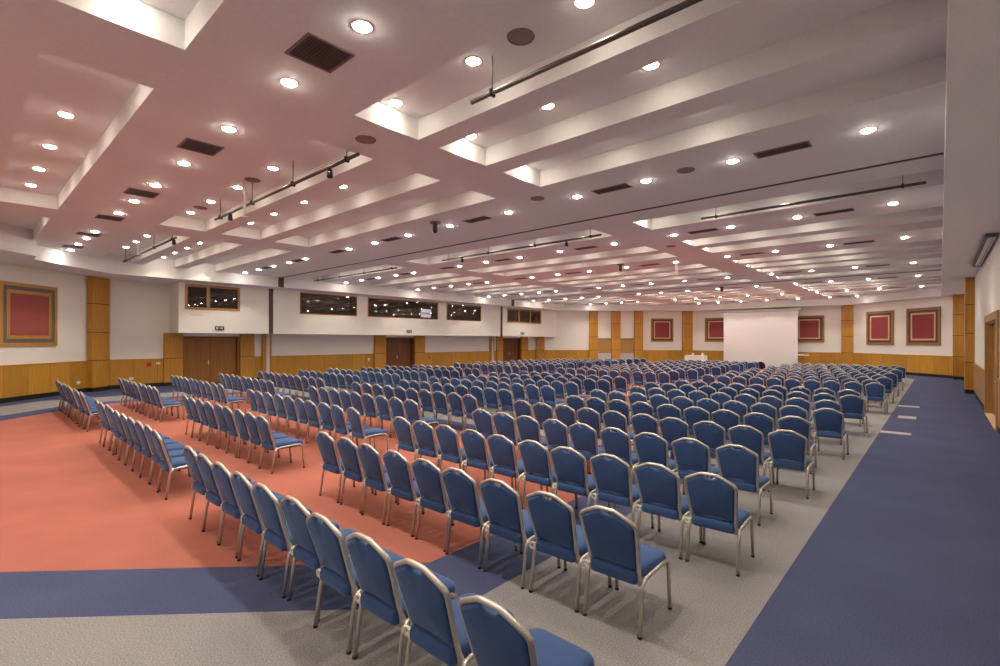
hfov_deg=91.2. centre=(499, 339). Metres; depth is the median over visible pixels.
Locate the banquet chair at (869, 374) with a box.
[866,372,880,377]
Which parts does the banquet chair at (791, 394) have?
backrest, frame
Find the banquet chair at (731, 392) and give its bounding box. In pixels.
[718,387,737,402]
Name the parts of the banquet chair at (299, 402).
backrest, seat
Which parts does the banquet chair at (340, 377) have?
backrest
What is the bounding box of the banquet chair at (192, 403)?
[188,397,225,440]
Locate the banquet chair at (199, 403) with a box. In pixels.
[196,399,235,440]
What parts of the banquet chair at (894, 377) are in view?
backrest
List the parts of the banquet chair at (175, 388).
backrest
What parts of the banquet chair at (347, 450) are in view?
leg, backrest, frame, leg, seat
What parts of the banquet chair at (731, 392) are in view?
frame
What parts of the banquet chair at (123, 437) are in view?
backrest, leg, frame, seat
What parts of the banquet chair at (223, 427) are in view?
leg, backrest, seat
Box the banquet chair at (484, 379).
[477,375,487,387]
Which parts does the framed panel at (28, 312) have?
fabric panel, frame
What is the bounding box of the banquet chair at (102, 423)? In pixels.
[95,399,135,442]
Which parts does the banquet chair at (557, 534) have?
leg, backrest, frame, seat, leg, seat frame, leg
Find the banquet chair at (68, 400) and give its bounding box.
[62,383,92,416]
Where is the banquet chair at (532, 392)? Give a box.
[525,384,551,406]
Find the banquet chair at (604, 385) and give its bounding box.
[597,379,617,396]
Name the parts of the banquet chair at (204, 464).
leg, backrest, frame, leg, seat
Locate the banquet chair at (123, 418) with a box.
[120,413,169,468]
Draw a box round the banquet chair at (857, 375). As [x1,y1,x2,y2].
[853,374,869,378]
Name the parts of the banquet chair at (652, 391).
backrest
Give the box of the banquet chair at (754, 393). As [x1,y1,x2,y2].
[739,388,759,402]
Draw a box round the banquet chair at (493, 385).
[485,381,499,411]
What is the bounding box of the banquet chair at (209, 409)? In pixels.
[203,401,244,447]
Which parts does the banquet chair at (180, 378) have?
backrest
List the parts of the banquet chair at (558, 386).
backrest, frame, seat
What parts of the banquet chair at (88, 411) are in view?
backrest, frame, seat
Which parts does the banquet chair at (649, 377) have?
backrest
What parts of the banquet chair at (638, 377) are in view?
backrest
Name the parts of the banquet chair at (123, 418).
backrest, leg, seat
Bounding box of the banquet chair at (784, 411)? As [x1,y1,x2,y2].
[779,405,814,454]
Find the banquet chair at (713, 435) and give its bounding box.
[693,421,724,456]
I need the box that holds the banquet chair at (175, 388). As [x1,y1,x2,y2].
[170,375,189,399]
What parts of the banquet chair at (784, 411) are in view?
backrest, frame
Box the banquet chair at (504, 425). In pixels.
[492,412,523,458]
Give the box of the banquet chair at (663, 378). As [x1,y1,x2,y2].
[658,372,674,385]
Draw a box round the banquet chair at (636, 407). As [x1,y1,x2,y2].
[631,401,658,444]
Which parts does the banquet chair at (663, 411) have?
frame, backrest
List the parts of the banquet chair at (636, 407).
backrest, frame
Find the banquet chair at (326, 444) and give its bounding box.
[315,431,373,502]
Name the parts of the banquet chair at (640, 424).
backrest, frame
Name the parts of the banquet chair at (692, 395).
backrest, frame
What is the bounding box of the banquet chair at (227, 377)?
[224,374,246,396]
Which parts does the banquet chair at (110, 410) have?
backrest, leg, seat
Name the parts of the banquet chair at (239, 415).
leg, backrest, frame, seat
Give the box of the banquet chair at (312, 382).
[308,377,329,399]
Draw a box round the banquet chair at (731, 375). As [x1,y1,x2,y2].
[723,373,735,383]
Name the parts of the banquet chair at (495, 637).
backrest, frame, seat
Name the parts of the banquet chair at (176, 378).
backrest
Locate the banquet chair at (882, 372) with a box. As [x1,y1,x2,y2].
[878,371,894,391]
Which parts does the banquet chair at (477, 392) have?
backrest, frame, seat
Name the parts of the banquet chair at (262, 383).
backrest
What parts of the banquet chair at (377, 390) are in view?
backrest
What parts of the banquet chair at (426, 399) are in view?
backrest, frame, seat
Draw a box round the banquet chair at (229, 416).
[222,406,265,456]
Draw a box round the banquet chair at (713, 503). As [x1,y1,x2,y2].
[684,472,754,576]
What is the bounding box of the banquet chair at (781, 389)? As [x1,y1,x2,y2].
[768,385,787,405]
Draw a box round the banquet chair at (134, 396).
[129,380,156,410]
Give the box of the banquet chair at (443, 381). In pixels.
[440,377,449,392]
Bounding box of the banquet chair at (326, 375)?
[323,372,336,387]
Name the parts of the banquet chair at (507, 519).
leg, backrest, frame, seat, leg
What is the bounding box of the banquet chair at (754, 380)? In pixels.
[749,377,763,385]
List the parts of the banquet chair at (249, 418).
leg, backrest, frame, seat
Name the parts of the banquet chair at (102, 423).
backrest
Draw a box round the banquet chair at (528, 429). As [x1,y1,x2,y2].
[515,415,550,459]
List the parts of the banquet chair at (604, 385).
backrest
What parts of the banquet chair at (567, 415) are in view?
backrest, frame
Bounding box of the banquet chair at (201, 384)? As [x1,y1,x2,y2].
[198,380,224,403]
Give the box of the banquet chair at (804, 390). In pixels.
[790,386,812,415]
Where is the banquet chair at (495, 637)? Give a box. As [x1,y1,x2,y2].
[457,595,593,665]
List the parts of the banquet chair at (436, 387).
backrest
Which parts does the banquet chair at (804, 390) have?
backrest, frame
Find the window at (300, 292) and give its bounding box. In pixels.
[300,292,356,315]
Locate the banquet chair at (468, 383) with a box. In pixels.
[461,379,471,394]
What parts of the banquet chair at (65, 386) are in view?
backrest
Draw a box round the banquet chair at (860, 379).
[855,376,872,402]
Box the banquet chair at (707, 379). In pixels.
[702,374,714,387]
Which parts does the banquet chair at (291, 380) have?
backrest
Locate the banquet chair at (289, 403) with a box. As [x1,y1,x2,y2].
[283,396,318,437]
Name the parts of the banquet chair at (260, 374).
backrest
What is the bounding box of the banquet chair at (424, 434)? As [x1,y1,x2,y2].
[412,420,460,469]
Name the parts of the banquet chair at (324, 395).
backrest, frame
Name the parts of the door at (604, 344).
panel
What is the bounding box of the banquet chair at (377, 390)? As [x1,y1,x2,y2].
[372,384,389,406]
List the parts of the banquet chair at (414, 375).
backrest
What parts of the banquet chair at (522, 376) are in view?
backrest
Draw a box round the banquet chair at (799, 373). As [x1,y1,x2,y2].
[789,371,802,384]
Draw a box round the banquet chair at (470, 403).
[462,394,494,429]
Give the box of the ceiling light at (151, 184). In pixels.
[149,183,161,186]
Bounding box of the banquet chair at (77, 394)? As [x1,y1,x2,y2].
[75,390,95,428]
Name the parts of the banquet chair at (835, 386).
backrest, frame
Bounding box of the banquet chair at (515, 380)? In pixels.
[512,378,525,395]
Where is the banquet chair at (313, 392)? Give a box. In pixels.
[308,386,331,415]
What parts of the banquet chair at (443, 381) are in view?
backrest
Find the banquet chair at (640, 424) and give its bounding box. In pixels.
[631,413,671,458]
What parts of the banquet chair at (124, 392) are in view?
backrest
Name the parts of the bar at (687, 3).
rod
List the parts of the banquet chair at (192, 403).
backrest, frame, seat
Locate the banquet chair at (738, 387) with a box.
[728,383,745,394]
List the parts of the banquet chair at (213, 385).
backrest, seat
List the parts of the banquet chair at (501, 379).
backrest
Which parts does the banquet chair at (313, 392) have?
backrest, frame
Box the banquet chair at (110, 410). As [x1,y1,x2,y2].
[108,407,122,456]
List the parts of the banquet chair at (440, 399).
backrest, frame, seat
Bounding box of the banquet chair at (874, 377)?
[871,374,888,398]
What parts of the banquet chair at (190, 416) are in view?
backrest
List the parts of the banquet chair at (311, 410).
backrest, frame, seat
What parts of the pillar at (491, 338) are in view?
post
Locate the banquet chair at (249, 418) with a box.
[244,412,289,462]
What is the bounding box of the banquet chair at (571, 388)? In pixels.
[564,381,587,404]
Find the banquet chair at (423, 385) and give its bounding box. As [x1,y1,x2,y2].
[420,381,432,412]
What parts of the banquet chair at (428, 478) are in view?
leg, backrest, frame, seat, leg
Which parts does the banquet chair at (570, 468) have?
backrest, frame, seat, leg, leg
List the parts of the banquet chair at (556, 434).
backrest, frame, seat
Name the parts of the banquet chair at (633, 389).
backrest, frame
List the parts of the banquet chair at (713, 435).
backrest, frame, seat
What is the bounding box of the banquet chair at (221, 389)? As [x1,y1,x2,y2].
[217,383,245,412]
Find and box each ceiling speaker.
[193,206,207,209]
[244,177,260,182]
[355,135,375,143]
[507,28,534,45]
[530,196,544,200]
[677,167,694,173]
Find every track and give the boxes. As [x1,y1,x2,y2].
[281,152,943,277]
[516,270,935,299]
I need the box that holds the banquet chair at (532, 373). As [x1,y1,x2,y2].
[530,371,539,378]
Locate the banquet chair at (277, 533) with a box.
[252,483,339,598]
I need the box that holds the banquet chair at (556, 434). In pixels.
[542,419,588,472]
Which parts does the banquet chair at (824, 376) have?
backrest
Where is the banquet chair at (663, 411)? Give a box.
[656,404,691,437]
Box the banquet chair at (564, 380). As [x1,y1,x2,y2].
[556,376,567,399]
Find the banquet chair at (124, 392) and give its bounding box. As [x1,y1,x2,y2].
[118,378,144,405]
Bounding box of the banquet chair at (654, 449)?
[633,432,684,494]
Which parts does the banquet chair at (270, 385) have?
backrest, seat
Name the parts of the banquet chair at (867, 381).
backrest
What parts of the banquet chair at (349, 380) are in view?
backrest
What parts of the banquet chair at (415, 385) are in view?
backrest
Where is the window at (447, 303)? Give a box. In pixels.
[447,303,480,320]
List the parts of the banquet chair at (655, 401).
backrest, frame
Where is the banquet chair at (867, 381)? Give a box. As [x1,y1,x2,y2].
[862,379,881,407]
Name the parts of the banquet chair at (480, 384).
backrest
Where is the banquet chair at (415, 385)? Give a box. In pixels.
[409,380,433,403]
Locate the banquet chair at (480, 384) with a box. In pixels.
[472,380,484,397]
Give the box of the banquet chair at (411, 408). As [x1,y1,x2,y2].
[403,399,438,424]
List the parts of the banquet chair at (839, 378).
backrest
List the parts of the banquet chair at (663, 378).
backrest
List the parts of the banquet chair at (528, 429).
backrest, frame, seat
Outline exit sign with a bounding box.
[215,326,223,329]
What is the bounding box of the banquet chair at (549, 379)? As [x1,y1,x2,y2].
[544,376,564,400]
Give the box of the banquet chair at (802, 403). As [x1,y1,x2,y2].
[785,397,813,438]
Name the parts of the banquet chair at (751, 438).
backrest, frame, leg, seat, leg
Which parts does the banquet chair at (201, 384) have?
backrest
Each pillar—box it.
[87,276,109,391]
[163,333,182,385]
[239,334,254,379]
[261,334,271,377]
[374,335,385,372]
[414,336,424,365]
[489,336,494,361]
[496,336,502,362]
[520,337,527,360]
[537,337,544,360]
[589,311,597,359]
[611,311,620,360]
[634,311,642,359]
[682,311,692,358]
[841,305,853,366]
[952,294,963,379]
[964,277,974,393]
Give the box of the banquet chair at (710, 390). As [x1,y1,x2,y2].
[698,385,716,400]
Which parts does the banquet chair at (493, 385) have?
backrest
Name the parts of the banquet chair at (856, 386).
frame, backrest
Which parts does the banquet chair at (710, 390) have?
frame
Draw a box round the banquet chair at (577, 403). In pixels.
[566,395,584,419]
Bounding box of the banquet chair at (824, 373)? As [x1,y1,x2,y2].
[820,372,834,386]
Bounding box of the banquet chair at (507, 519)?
[479,478,560,588]
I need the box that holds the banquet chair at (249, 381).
[246,377,255,403]
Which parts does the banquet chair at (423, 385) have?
backrest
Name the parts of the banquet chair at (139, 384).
backrest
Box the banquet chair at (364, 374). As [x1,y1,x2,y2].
[361,371,370,383]
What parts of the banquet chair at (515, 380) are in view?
backrest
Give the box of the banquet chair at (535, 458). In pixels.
[518,440,574,508]
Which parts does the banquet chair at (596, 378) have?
backrest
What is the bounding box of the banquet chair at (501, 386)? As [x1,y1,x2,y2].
[498,382,522,402]
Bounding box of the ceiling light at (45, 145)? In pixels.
[42,144,57,148]
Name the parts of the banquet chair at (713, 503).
leg, leg, backrest, frame, seat, seat frame, leg, leg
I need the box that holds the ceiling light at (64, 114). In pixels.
[56,111,74,117]
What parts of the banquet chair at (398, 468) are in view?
leg, backrest, frame, seat, leg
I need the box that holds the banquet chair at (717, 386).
[709,382,725,393]
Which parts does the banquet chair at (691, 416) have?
backrest, frame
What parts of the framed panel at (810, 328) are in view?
frame, fabric panel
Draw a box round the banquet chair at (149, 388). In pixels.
[147,385,177,419]
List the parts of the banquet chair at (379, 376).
backrest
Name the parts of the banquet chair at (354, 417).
backrest, frame, seat, seat frame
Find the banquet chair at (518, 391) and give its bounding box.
[511,383,530,402]
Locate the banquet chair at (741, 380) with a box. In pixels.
[732,376,746,387]
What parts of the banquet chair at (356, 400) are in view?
backrest, frame, seat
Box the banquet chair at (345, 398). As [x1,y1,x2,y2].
[339,390,356,411]
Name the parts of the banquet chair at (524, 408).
backrest, frame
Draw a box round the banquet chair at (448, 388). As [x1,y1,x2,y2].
[443,383,455,416]
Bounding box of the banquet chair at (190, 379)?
[189,378,214,402]
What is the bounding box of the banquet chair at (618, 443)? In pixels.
[600,427,641,483]
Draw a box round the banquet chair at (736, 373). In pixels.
[727,371,739,375]
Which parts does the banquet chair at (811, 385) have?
backrest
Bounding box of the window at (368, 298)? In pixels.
[368,298,437,319]
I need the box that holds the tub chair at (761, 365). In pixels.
[758,362,765,368]
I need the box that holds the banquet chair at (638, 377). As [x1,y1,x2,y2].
[632,371,645,385]
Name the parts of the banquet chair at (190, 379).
backrest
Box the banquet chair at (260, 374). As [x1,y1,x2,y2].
[257,371,277,388]
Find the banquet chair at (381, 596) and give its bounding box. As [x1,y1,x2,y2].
[345,532,457,665]
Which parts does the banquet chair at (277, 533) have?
leg, backrest, frame, leg, seat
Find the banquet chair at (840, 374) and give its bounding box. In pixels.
[836,373,851,376]
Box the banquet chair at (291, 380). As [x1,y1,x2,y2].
[287,374,309,398]
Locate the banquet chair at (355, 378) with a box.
[352,375,373,394]
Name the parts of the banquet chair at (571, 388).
backrest, frame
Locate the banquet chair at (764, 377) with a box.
[754,374,767,387]
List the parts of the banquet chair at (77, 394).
backrest, seat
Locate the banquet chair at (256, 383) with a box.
[252,378,264,392]
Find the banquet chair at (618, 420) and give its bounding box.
[602,410,633,440]
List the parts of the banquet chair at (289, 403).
backrest, frame, seat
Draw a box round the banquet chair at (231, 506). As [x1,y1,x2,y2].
[211,461,284,557]
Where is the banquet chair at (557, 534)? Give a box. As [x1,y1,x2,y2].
[525,491,611,612]
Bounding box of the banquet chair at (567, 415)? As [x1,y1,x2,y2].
[554,405,576,433]
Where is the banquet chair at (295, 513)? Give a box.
[280,495,357,621]
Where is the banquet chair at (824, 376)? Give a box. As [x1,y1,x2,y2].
[820,375,835,389]
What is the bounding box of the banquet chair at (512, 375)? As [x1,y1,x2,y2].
[509,373,519,383]
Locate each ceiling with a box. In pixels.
[0,0,947,304]
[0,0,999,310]
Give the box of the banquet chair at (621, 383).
[613,376,628,398]
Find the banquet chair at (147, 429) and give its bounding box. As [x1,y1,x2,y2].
[144,424,199,490]
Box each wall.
[0,262,86,364]
[110,280,534,359]
[170,282,555,336]
[535,311,681,349]
[693,306,840,352]
[854,296,952,355]
[975,232,999,367]
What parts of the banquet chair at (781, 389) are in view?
backrest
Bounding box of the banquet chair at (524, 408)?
[513,400,539,432]
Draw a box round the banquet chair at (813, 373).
[804,372,817,377]
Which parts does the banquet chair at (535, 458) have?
leg, backrest, frame, seat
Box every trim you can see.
[0,361,86,397]
[110,350,535,384]
[536,350,681,362]
[692,350,840,366]
[853,353,952,374]
[973,363,999,427]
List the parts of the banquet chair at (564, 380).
backrest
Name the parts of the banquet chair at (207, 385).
backrest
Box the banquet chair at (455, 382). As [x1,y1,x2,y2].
[450,378,460,392]
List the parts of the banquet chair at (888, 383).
backrest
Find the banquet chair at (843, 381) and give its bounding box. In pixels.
[841,378,858,389]
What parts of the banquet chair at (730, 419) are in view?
backrest, frame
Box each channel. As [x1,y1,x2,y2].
[269,277,283,333]
[500,300,513,335]
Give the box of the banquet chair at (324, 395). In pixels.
[318,387,348,420]
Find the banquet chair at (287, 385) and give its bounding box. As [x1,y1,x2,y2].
[281,373,297,396]
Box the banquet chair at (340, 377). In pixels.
[337,373,350,391]
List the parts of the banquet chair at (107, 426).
backrest, leg, frame, seat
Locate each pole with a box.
[134,239,141,254]
[238,180,251,217]
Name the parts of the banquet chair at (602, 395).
backrest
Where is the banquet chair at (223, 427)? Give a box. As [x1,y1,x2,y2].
[214,403,256,452]
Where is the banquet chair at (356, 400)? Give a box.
[349,391,381,427]
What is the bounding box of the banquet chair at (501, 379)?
[499,377,521,402]
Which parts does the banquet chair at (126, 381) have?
backrest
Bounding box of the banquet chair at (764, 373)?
[756,372,769,377]
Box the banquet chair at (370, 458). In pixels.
[357,443,421,524]
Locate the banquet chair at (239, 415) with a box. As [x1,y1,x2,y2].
[234,409,277,461]
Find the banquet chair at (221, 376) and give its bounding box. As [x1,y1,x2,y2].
[219,373,240,396]
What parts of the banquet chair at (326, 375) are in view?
backrest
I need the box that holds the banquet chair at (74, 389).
[73,388,104,425]
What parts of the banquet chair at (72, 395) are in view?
backrest, frame, seat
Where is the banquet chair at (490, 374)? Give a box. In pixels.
[489,372,498,378]
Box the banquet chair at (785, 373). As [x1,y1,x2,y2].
[774,370,786,379]
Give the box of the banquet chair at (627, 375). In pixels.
[620,370,636,386]
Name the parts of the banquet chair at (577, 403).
backrest, frame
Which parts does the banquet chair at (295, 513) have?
leg, backrest, frame, leg, seat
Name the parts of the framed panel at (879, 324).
frame, fabric panel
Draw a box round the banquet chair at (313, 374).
[310,371,329,388]
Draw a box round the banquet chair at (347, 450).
[336,437,396,512]
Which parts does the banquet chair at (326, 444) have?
leg, backrest, frame, seat, leg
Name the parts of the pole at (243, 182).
ceiling plate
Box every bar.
[122,235,176,261]
[214,150,359,220]
[314,267,396,281]
[442,229,601,260]
[470,0,702,104]
[701,176,925,219]
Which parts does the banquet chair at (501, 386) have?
backrest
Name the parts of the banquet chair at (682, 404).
backrest, frame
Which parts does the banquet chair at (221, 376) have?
backrest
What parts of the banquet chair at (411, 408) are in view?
backrest, frame, seat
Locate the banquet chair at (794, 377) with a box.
[786,376,801,388]
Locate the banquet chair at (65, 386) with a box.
[64,384,94,418]
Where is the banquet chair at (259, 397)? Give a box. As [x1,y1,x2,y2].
[254,390,286,420]
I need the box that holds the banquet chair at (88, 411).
[80,391,115,431]
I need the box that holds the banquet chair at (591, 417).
[576,407,603,446]
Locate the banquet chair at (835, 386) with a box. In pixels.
[822,380,840,397]
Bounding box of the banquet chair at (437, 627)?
[393,558,513,665]
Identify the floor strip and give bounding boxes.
[880,430,910,435]
[898,405,919,407]
[898,415,915,418]
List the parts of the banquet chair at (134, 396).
backrest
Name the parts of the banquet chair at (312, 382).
backrest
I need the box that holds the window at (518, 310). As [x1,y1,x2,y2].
[507,308,540,323]
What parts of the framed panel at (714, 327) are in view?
frame, fabric panel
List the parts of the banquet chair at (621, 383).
backrest, seat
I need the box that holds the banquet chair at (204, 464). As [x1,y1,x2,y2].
[196,453,256,542]
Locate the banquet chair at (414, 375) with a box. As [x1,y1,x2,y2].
[410,370,420,383]
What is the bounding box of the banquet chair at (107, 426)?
[98,402,111,449]
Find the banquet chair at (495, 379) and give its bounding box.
[488,376,498,389]
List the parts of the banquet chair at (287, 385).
backrest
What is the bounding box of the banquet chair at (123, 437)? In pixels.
[113,410,160,464]
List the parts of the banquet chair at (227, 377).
backrest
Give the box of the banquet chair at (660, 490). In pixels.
[634,462,702,559]
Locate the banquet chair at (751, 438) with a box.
[728,425,774,490]
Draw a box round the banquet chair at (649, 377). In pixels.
[644,372,660,384]
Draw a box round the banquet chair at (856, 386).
[843,381,864,409]
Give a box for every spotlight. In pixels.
[228,214,232,220]
[327,168,332,177]
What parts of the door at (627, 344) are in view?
panel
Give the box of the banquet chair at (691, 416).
[683,406,710,456]
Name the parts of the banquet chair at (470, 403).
backrest, frame, seat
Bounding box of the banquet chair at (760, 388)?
[748,384,766,397]
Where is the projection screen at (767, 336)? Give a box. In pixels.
[721,308,800,367]
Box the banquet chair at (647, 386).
[644,382,659,399]
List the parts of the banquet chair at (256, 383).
backrest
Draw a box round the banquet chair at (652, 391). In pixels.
[648,387,665,396]
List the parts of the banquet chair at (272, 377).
backrest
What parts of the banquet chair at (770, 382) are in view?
backrest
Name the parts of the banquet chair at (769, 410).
backrest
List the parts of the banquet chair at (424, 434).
backrest, frame, seat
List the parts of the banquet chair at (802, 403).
backrest, frame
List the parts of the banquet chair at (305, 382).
backrest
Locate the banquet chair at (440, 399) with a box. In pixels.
[432,391,462,426]
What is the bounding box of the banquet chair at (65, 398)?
[59,382,87,414]
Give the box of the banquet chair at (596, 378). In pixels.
[587,375,607,398]
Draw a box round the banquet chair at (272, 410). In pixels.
[263,392,297,430]
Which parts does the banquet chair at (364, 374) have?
backrest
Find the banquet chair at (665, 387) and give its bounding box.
[661,383,676,397]
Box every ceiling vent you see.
[61,244,84,248]
[76,231,101,236]
[94,214,124,221]
[123,187,159,197]
[176,137,224,155]
[284,32,355,72]
[292,259,304,261]
[328,249,345,253]
[380,237,402,241]
[463,216,491,222]
[493,258,512,261]
[575,246,596,249]
[591,183,632,194]
[687,228,718,233]
[739,252,763,255]
[753,140,812,158]
[814,208,854,215]
[843,240,874,244]
[973,232,998,266]
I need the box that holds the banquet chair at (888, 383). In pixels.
[875,377,893,403]
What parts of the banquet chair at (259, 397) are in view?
backrest, frame, seat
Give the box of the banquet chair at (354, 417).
[346,407,388,450]
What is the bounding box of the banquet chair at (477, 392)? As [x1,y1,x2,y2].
[469,386,496,418]
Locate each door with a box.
[183,336,239,382]
[386,337,413,370]
[503,338,520,363]
[598,338,610,359]
[621,338,633,363]
[984,310,999,431]
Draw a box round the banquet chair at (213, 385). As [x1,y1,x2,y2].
[211,382,238,410]
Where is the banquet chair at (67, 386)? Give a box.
[67,386,100,420]
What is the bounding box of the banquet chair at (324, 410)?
[317,402,356,444]
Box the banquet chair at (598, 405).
[586,397,605,422]
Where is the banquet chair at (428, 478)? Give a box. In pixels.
[411,458,481,551]
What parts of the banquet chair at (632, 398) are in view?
backrest, frame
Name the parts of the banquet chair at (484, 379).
backrest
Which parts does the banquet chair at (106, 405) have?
backrest, leg, leg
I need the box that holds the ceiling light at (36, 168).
[31,167,45,170]
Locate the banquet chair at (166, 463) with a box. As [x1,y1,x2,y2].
[151,429,209,499]
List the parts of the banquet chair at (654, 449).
backrest, frame, seat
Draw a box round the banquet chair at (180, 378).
[179,376,203,402]
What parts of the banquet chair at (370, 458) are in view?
leg, backrest, frame, leg, seat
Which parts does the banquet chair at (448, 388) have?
backrest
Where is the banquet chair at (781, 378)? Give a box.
[770,375,784,386]
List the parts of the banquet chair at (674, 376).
backrest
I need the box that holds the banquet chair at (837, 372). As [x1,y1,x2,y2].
[833,371,845,378]
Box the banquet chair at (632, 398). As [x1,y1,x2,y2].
[628,392,657,429]
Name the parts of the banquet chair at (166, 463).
leg, backrest, frame, leg, seat frame, seat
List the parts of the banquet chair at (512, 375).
backrest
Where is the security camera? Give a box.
[430,221,440,232]
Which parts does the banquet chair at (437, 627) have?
leg, backrest, frame, seat, leg, seat frame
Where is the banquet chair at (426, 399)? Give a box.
[419,389,437,426]
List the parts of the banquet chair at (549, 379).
backrest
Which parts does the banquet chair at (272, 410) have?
backrest, frame, seat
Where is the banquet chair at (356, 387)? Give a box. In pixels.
[351,382,377,408]
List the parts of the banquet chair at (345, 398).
backrest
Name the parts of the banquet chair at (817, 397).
backrest, frame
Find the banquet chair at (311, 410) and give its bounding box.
[303,400,341,445]
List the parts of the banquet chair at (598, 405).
backrest, frame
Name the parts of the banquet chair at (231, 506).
leg, backrest, frame, leg, seat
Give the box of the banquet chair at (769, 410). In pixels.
[750,403,777,430]
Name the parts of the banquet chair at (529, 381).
backrest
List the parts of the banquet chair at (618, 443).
backrest, frame, seat, leg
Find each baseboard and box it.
[0,388,86,402]
[110,367,473,388]
[906,372,951,377]
[974,391,999,434]
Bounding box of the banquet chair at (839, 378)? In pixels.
[837,375,851,399]
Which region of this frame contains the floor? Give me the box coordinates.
[0,366,999,665]
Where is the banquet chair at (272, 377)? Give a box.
[269,372,289,391]
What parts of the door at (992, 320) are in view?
sill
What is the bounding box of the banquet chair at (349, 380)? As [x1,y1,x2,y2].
[345,374,352,391]
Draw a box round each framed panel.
[0,281,57,345]
[651,318,672,341]
[705,318,723,341]
[798,315,823,342]
[866,310,893,344]
[906,307,940,344]
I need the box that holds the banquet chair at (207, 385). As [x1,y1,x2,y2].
[204,381,231,410]
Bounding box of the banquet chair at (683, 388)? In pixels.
[679,384,696,397]
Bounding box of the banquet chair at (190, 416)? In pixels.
[182,395,212,434]
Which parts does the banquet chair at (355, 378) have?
backrest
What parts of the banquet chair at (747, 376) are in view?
backrest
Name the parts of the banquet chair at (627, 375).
backrest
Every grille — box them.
[246,178,258,181]
[357,136,374,142]
[509,30,532,43]
[531,197,543,199]
[678,168,693,172]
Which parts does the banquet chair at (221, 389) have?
backrest, frame, seat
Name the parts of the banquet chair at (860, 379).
backrest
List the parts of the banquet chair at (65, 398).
backrest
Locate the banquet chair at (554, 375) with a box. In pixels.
[552,372,562,381]
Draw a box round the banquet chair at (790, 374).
[786,373,802,386]
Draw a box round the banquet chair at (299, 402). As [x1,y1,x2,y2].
[294,398,331,438]
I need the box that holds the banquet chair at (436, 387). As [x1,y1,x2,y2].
[431,382,443,414]
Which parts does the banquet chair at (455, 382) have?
backrest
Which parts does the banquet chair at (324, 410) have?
backrest, frame, seat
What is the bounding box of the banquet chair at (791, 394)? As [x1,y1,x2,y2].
[787,391,812,426]
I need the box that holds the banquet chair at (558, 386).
[550,380,566,407]
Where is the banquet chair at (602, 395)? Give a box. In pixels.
[590,389,608,411]
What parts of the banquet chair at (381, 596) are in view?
leg, backrest, frame, leg, seat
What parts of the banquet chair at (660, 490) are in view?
leg, backrest, frame, leg, seat, leg, leg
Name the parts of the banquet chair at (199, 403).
backrest, seat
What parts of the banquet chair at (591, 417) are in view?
backrest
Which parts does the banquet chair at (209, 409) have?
backrest, frame, seat, leg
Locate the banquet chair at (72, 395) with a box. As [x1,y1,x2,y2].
[69,387,101,423]
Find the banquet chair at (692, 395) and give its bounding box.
[688,390,707,409]
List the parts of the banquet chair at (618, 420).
backrest, frame, seat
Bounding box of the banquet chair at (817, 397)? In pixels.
[811,393,836,429]
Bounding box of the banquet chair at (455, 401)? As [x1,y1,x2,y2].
[447,392,465,430]
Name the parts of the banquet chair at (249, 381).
backrest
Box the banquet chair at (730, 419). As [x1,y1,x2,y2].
[711,409,739,457]
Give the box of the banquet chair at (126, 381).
[125,379,149,408]
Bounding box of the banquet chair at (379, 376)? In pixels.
[375,372,386,385]
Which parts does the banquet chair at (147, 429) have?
backrest, leg, seat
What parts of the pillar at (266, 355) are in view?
post, post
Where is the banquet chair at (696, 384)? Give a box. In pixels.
[692,381,707,392]
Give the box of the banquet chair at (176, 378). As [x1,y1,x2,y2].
[174,376,193,400]
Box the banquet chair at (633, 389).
[629,386,649,405]
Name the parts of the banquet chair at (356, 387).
backrest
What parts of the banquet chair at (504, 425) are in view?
backrest, frame, seat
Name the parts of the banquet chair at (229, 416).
leg, backrest, frame, seat, leg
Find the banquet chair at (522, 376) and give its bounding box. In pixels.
[520,374,530,388]
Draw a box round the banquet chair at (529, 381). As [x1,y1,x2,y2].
[523,379,535,396]
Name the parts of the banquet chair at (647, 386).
backrest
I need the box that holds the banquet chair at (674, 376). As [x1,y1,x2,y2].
[668,370,682,382]
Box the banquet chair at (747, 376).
[738,373,751,387]
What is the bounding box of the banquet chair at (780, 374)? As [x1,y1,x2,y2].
[771,372,784,377]
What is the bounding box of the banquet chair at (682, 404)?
[672,396,693,420]
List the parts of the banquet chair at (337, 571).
leg, backrest, frame, leg, seat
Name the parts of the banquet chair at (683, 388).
frame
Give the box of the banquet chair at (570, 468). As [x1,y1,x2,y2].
[550,446,610,514]
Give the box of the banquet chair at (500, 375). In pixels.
[499,373,511,384]
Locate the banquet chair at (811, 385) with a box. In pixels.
[803,379,820,396]
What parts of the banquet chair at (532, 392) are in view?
backrest, frame, seat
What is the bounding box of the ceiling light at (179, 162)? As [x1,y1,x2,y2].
[177,161,190,165]
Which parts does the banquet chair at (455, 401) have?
backrest, frame, seat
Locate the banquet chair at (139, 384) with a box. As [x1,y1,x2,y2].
[138,383,167,413]
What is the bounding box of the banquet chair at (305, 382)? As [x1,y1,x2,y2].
[301,376,309,399]
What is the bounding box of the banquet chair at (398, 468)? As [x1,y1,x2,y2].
[382,450,424,536]
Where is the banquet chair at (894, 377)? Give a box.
[883,373,898,395]
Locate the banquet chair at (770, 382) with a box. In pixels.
[766,378,781,389]
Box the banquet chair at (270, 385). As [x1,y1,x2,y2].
[266,380,291,404]
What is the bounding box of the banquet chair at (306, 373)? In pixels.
[303,370,317,386]
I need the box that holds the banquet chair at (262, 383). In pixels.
[259,379,283,397]
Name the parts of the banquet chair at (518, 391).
backrest, frame, seat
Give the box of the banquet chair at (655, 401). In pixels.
[649,394,669,417]
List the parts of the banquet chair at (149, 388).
backrest, seat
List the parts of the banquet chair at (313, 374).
backrest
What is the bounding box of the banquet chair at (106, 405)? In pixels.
[105,404,144,453]
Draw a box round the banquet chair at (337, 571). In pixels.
[306,512,404,654]

